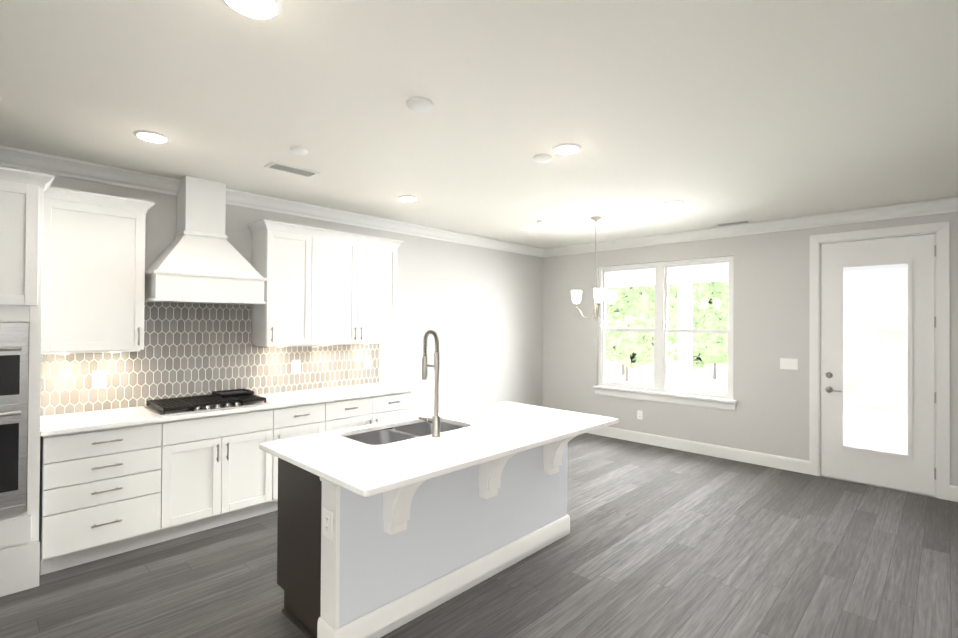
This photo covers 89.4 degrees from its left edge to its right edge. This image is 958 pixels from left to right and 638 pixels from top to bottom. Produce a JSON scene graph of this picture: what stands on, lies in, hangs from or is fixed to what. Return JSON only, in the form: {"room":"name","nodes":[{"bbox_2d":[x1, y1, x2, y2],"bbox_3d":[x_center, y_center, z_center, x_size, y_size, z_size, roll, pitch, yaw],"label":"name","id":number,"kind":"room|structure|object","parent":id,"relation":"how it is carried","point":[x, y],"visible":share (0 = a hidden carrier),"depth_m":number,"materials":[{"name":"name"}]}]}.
{"room":"kitchen","nodes":[
{"label":"kitchen","id":0,"kind":"room"},
{"bbox_2d":[1,166,542,416],"bbox_3d":[-2.020,0.242,4.596,0.160,2.740,8.840,0,-1,44],"label":"wall","id":1,"kind":"structure","parent":0,"point":[478,310],"depth_m":6.19,"materials":[{"name":"grey paint"}]},
{"bbox_2d":[44,186,147,353],"bbox_3d":[-2.774,-0.319,3.462,0.333,1.086,0.580,0,-1,44],"label":"upper cabinet","id":2,"kind":"object","parent":1,"relation":"attached to","point":[95,316],"depth_m":3.35,"materials":[{"name":"white wood"}]},
{"bbox_2d":[177,176,225,229],"bbox_3d":[-2.302,-0.900,4.011,0.248,0.462,0.295,0,-1,44],"label":"hood chimney","id":3,"kind":"object","parent":1,"relation":"attached to","point":[201,202],"depth_m":3.92,"materials":[{"name":"white"}]},
{"bbox_2d":[145,176,267,305],"bbox_3d":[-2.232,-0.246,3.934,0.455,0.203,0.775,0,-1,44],"label":"range hood","id":4,"kind":"object","parent":1,"relation":"attached to","point":[163,285],"depth_m":3.75,"materials":[{"name":"white wood"}]},
{"bbox_2d":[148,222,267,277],"bbox_3d":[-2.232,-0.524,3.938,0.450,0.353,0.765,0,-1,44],"label":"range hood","id":5,"kind":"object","parent":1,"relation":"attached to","point":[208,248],"depth_m":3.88,"materials":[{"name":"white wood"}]},
{"bbox_2d":[0,145,543,256],"bbox_3d":[-1.921,-1.068,4.518,0.092,0.115,8.518,0,-1,44],"label":"crown molding","id":6,"kind":"structure","parent":1,"relation":"attached to","point":[16,158],"depth_m":4.33,"materials":[{"name":"white wood"}]},
{"bbox_2d":[248,219,319,349],"bbox_3d":[-1.793,-0.305,4.474,0.333,1.086,0.470,0,-1,44],"label":"upper cabinet","id":7,"kind":"object","parent":1,"relation":"attached to","point":[291,317],"depth_m":4.35,"materials":[{"name":"white wood"}]},
{"bbox_2d":[320,228,399,345],"bbox_3d":[-1.354,-0.299,4.926,0.333,1.086,1.030,0,-1,44],"label":"upper cabinet","id":8,"kind":"object","parent":1,"relation":"attached to","point":[358,272],"depth_m":4.83,"materials":[{"name":"white wood"}]},
{"bbox_2d":[0,433,957,637],"bbox_3d":[0.821,1.667,1.821,8.100,0.120,8.840,0,-1,44],"label":"floor","id":9,"kind":"structure","parent":0,"point":[659,542],"depth_m":3.06,"materials":[{"name":"grey wood"}]},
{"bbox_2d":[0,166,47,596],"bbox_3d":[-3.149,0.360,2.821,0.686,2.460,0.842,0,-1,44],"label":"tall cabinet","id":10,"kind":"object","parent":9,"relation":"on","point":[23,194],"depth_m":2.85,"materials":[{"name":"white wood"}]},
{"bbox_2d":[0,323,28,517],"bbox_3d":[-3.118,0.576,2.772,0.698,1.112,0.747,0,-1,44],"label":"wall oven","id":11,"kind":"object","parent":10,"relation":"in","point":[14,337],"depth_m":2.80,"materials":[{"name":"silver metal"}]},
{"bbox_2d":[44,422,175,573],"bbox_3d":[-2.638,1.156,3.401,0.610,0.884,0.681,0,-1,44],"label":"base cabinet","id":12,"kind":"object","parent":9,"relation":"on","point":[107,493],"depth_m":3.18,"materials":[{"name":"white wood"}]},
{"bbox_2d":[44,382,415,437],"bbox_3d":[-1.871,0.709,4.167,0.646,0.029,2.870,0,-1,44],"label":"countertop","id":13,"kind":"structure","parent":12,"relation":"on","point":[83,420],"depth_m":3.67,"materials":[{"name":"white stone"}]},
{"bbox_2d":[144,388,268,415],"bbox_3d":[-2.170,0.652,3.873,0.535,0.074,0.760,0,-1,44],"label":"cooktop","id":14,"kind":"object","parent":13,"relation":"in","point":[234,398],"depth_m":3.78,"materials":[{"name":"black metal"}]},
{"bbox_2d":[172,406,283,538],"bbox_3d":[-2.151,1.163,3.903,0.610,0.884,0.841,0,-1,44],"label":"base cabinet","id":15,"kind":"object","parent":9,"relation":"on","point":[223,476],"depth_m":3.70,"materials":[{"name":"white wood"}]},
{"bbox_2d":[284,402,335,438],"bbox_3d":[-1.741,1.169,4.327,0.610,0.884,0.582,0,-1,44],"label":"base cabinet","id":16,"kind":"object","parent":9,"relation":"on","point":[319,417],"depth_m":4.18,"materials":[{"name":"white wood"}]},
{"bbox_2d":[332,390,415,430],"bbox_3d":[-1.264,1.176,4.818,0.610,0.884,1.031,0,-1,44],"label":"base cabinet","id":17,"kind":"object","parent":9,"relation":"on","point":[353,412],"depth_m":4.63,"materials":[{"name":"white wood"}]},
{"bbox_2d":[277,430,592,637],"bbox_3d":[-0.152,1.169,3.101,0.958,0.885,1.977,0,-1,44],"label":"kitchen island","id":18,"kind":"object","parent":9,"relation":"on","point":[385,528],"depth_m":2.62,"materials":[{"name":"grey wood"}]},
{"bbox_2d":[259,402,618,497],"bbox_3d":[-0.111,0.710,3.052,1.070,0.029,2.090,0,-1,44],"label":"island countertop","id":19,"kind":"structure","parent":18,"relation":"on","point":[487,433],"depth_m":2.64,"materials":[{"name":"white stone"}]},
{"bbox_2d":[347,422,458,445],"bbox_3d":[-0.448,0.823,3.050,0.456,0.224,0.816,0,-1,44],"label":"sink","id":20,"kind":"object","parent":19,"relation":"in","point":[405,429],"depth_m":3.16,"materials":[{"name":"silver metal"}]},
{"bbox_2d":[419,330,442,437],"bbox_3d":[-0.299,0.379,2.911,0.187,0.629,0.054,0,-1,44],"label":"faucet","id":21,"kind":"object","parent":19,"relation":"on","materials":[{"name":"silver metal"}]},
{"bbox_2d":[0,0,957,248],"bbox_3d":[0.839,-1.193,1.844,8.100,0.120,8.840,0,-1,44],"label":"ceiling","id":22,"kind":"structure","parent":0,"point":[710,113],"depth_m":2.54,"materials":[{"name":"white paint"}]},
{"bbox_2d":[133,130,170,142],"bbox_3d":[-2.037,-1.133,3.015,0.194,0.012,0.194,0,-1,44],"label":"recessed light","id":23,"kind":"object","parent":22,"relation":"in","point":[151,136],"visible":0.96,"depth_m":2.99,"materials":[{"name":"white"}]},
{"bbox_2d":[222,0,283,19],"bbox_3d":[-0.815,-1.136,1.733,0.214,0.012,0.214,0,-1,44],"label":"recessed light","id":24,"kind":"object","parent":22,"relation":"in","point":[264,9],"visible":1,"depth_m":1.76,"materials":[{"name":"white"}]},
{"bbox_2d":[264,162,319,177],"bbox_3d":[-1.410,-1.125,3.662,0.160,0.010,0.360,0,-1,44],"label":"ceiling vent","id":25,"kind":"object","parent":22,"relation":"in","point":[290,169],"visible":1,"depth_m":3.64,"materials":[{"name":"white metal"}]},
{"bbox_2d":[290,147,307,154],"bbox_3d":[-1.206,-1.120,3.240,0.110,0.024,0.110,0,-1,44],"label":"smoke detector","id":26,"kind":"object","parent":22,"relation":"attached to","point":[298,151],"visible":1,"depth_m":3.21,"materials":[{"name":"white plastic"}]},
{"bbox_2d":[398,195,418,200],"bbox_3d":[-0.652,-1.113,4.472,0.194,0.012,0.194,0,-1,44],"label":"recessed light","id":27,"kind":"object","parent":22,"relation":"in","point":[408,198],"visible":0.98,"depth_m":4.45,"materials":[{"name":"white plastic"}]},
{"bbox_2d":[406,97,432,111],"bbox_3d":[-0.311,-1.120,2.540,0.140,0.024,0.140,0,-1,44],"label":"smoke detector","id":28,"kind":"object","parent":22,"relation":"attached to","point":[418,104],"visible":0.98,"depth_m":2.51,"materials":[{"name":"white plastic"}]},
{"bbox_2d":[523,227,538,229],"bbox_3d":[0.628,-1.094,5.864,0.194,0.012,0.194,0,-1,44],"label":"recessed light","id":29,"kind":"object","parent":22,"relation":"in","point":[530,228],"visible":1,"depth_m":5.82,"materials":[{"name":"white"}]},
{"bbox_2d":[533,154,551,162],"bbox_3d":[0.440,-1.109,3.357,0.130,0.024,0.130,0,-1,44],"label":"smoke detector","id":30,"kind":"object","parent":22,"relation":"attached to","point":[542,158],"visible":1,"depth_m":3.33,"materials":[{"name":"white plastic"}]},
{"bbox_2d":[552,143,581,153],"bbox_3d":[0.578,-1.116,3.183,0.194,0.012,0.194,0,-1,44],"label":"recessed light","id":31,"kind":"object","parent":22,"relation":"in","point":[567,148],"visible":1,"depth_m":3.15,"materials":[{"name":"white plastic"}]},
{"bbox_2d":[571,216,616,319],"bbox_3d":[1.250,-0.546,5.280,0.474,1.107,0.491,0,-1,44],"label":"chandelier","id":32,"kind":"object","parent":22,"relation":"hanging from","point":[599,294],"visible":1,"depth_m":5.25,"materials":[{"name":"silver metal"}]},
{"bbox_2d":[663,200,684,205],"bbox_3d":[1.850,-1.097,4.595,0.194,0.012,0.194,0,-1,44],"label":"recessed light","id":33,"kind":"object","parent":22,"relation":"in","point":[674,203],"visible":1,"depth_m":4.57,"materials":[{"name":"white plastic"}]},
{"bbox_2d":[714,220,751,226],"bbox_3d":[2.883,-1.084,5.488,0.360,0.010,0.160,0,-1,44],"label":"ceiling vent","id":34,"kind":"object","parent":22,"relation":"in","point":[733,223],"visible":0.98,"depth_m":5.47,"materials":[{"name":"white metal"}]},
{"bbox_2d":[543,212,957,485],"bbox_3d":[3.851,0.280,4.948,7.780,2.740,0.160,0,-1,44],"label":"wall","id":35,"kind":"structure","parent":0,"point":[771,310],"depth_m":5.59,"materials":[{"name":"grey paint"}]},
{"bbox_2d":[637,410,642,419],"bbox_3d":[2.149,1.282,6.466,0.072,0.116,0.008,0,-1,44],"label":"electrical outlet","id":36,"kind":"object","parent":35,"relation":"attached to","point":[639,414],"visible":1,"depth_m":6.46,"materials":[{"name":"white plastic"}]},
{"bbox_2d":[593,256,736,410],"bbox_3d":[2.364,0.166,6.330,1.880,1.822,0.160,0,-1,44],"label":"window unit","id":37,"kind":"structure","parent":35,"relation":"in","point":[661,302],"depth_m":6.30,"materials":[{"name":"white wood"}]},
{"bbox_2d":[586,426,809,473],"bbox_3d":[2.251,1.581,6.358,3.514,0.139,0.014,0,-1,44],"label":"baseboard","id":38,"kind":"structure","parent":35,"relation":"attached to","point":[775,461],"depth_m":5.83,"materials":[{"name":"white wood"}]},
{"bbox_2d":[544,197,957,256],"bbox_3d":[3.806,-1.030,4.833,7.680,0.115,0.092,0,-1,44],"label":"crown molding","id":39,"kind":"structure","parent":35,"relation":"attached to","point":[947,205],"depth_m":5.32,"materials":[{"name":"white wood"}]},
{"bbox_2d":[780,358,797,369],"bbox_3d":[3.379,0.490,5.279,0.165,0.118,0.016,0,-1,44],"label":"light switch","id":40,"kind":"object","parent":35,"relation":"attached to","point":[788,363],"visible":1,"depth_m":5.28,"materials":[{"name":"white plastic"}]},
{"bbox_2d":[809,221,949,499],"bbox_3d":[3.935,0.380,4.811,1.068,2.539,0.197,0,-1,44],"label":"patio door","id":41,"kind":"structure","parent":35,"relation":"in","point":[879,395],"depth_m":4.75,"materials":[{"name":"white wood"}]},
{"bbox_2d":[949,485,957,501],"bbox_3d":[5.424,1.576,3.282,3.204,0.139,0.014,0,-1,44],"label":"baseboard","id":42,"kind":"structure","parent":35,"relation":"attached to","point":[953,490],"depth_m":4.37,"materials":[{"name":"white wood"}]},
{"label":"outside","id":43,"kind":"structure","parent":0,"visible":0},
{"bbox_2d":[605,365,726,391],"bbox_3d":[13.908,2.045,18.633,30.000,0.150,33.515,0,-1,44],"label":"ground","id":44,"kind":"structure","parent":43,"point":[699,381],"depth_m":15.48,"materials":[{"name":"beige plant"}]},
{"bbox_2d":[605,316,671,380],"bbox_3d":[4.527,0.879,14.624,2.241,2.004,2.244,0,-1,44],"label":"tree","id":45,"kind":"object","parent":44,"relation":"on","point":[640,339],"depth_m":14.03,"materials":[{"name":"green plant"}]},
{"bbox_2d":[606,282,708,374],"bbox_3d":[4.936,-0.564,16.393,5.164,4.922,4.053,0,-1,44],"label":"tree","id":46,"kind":"object","parent":44,"relation":"on","point":[630,298],"depth_m":15.12,"materials":[{"name":"green plant"}]},
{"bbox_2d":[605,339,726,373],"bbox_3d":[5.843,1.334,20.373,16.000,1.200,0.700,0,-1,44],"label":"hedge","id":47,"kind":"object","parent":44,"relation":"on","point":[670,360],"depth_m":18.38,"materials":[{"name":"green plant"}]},
{"bbox_2d":[606,264,727,388],"bbox_3d":[3.148,0.345,8.043,9.700,2.950,3.294,0,-1,44],"label":"porch","id":48,"kind":"object","parent":44,"relation":"on","point":[697,278],"depth_m":9.00,"materials":[{"name":"white"}]},
{"bbox_2d":[641,281,727,328],"bbox_3d":[9.680,-0.916,22.499,5.979,5.781,5.736,0,-1,44],"label":"tree","id":49,"kind":"object","parent":44,"relation":"on","point":[716,292],"depth_m":20.54,"materials":[{"name":"green plant"}]},
{"bbox_2d":[668,311,727,379],"bbox_3d":[7.302,0.837,15.201,2.598,2.130,2.479,0,-1,44],"label":"tree","id":50,"kind":"object","parent":44,"relation":"on","point":[709,348],"depth_m":14.49,"materials":[{"name":"green plant"}]}
]}

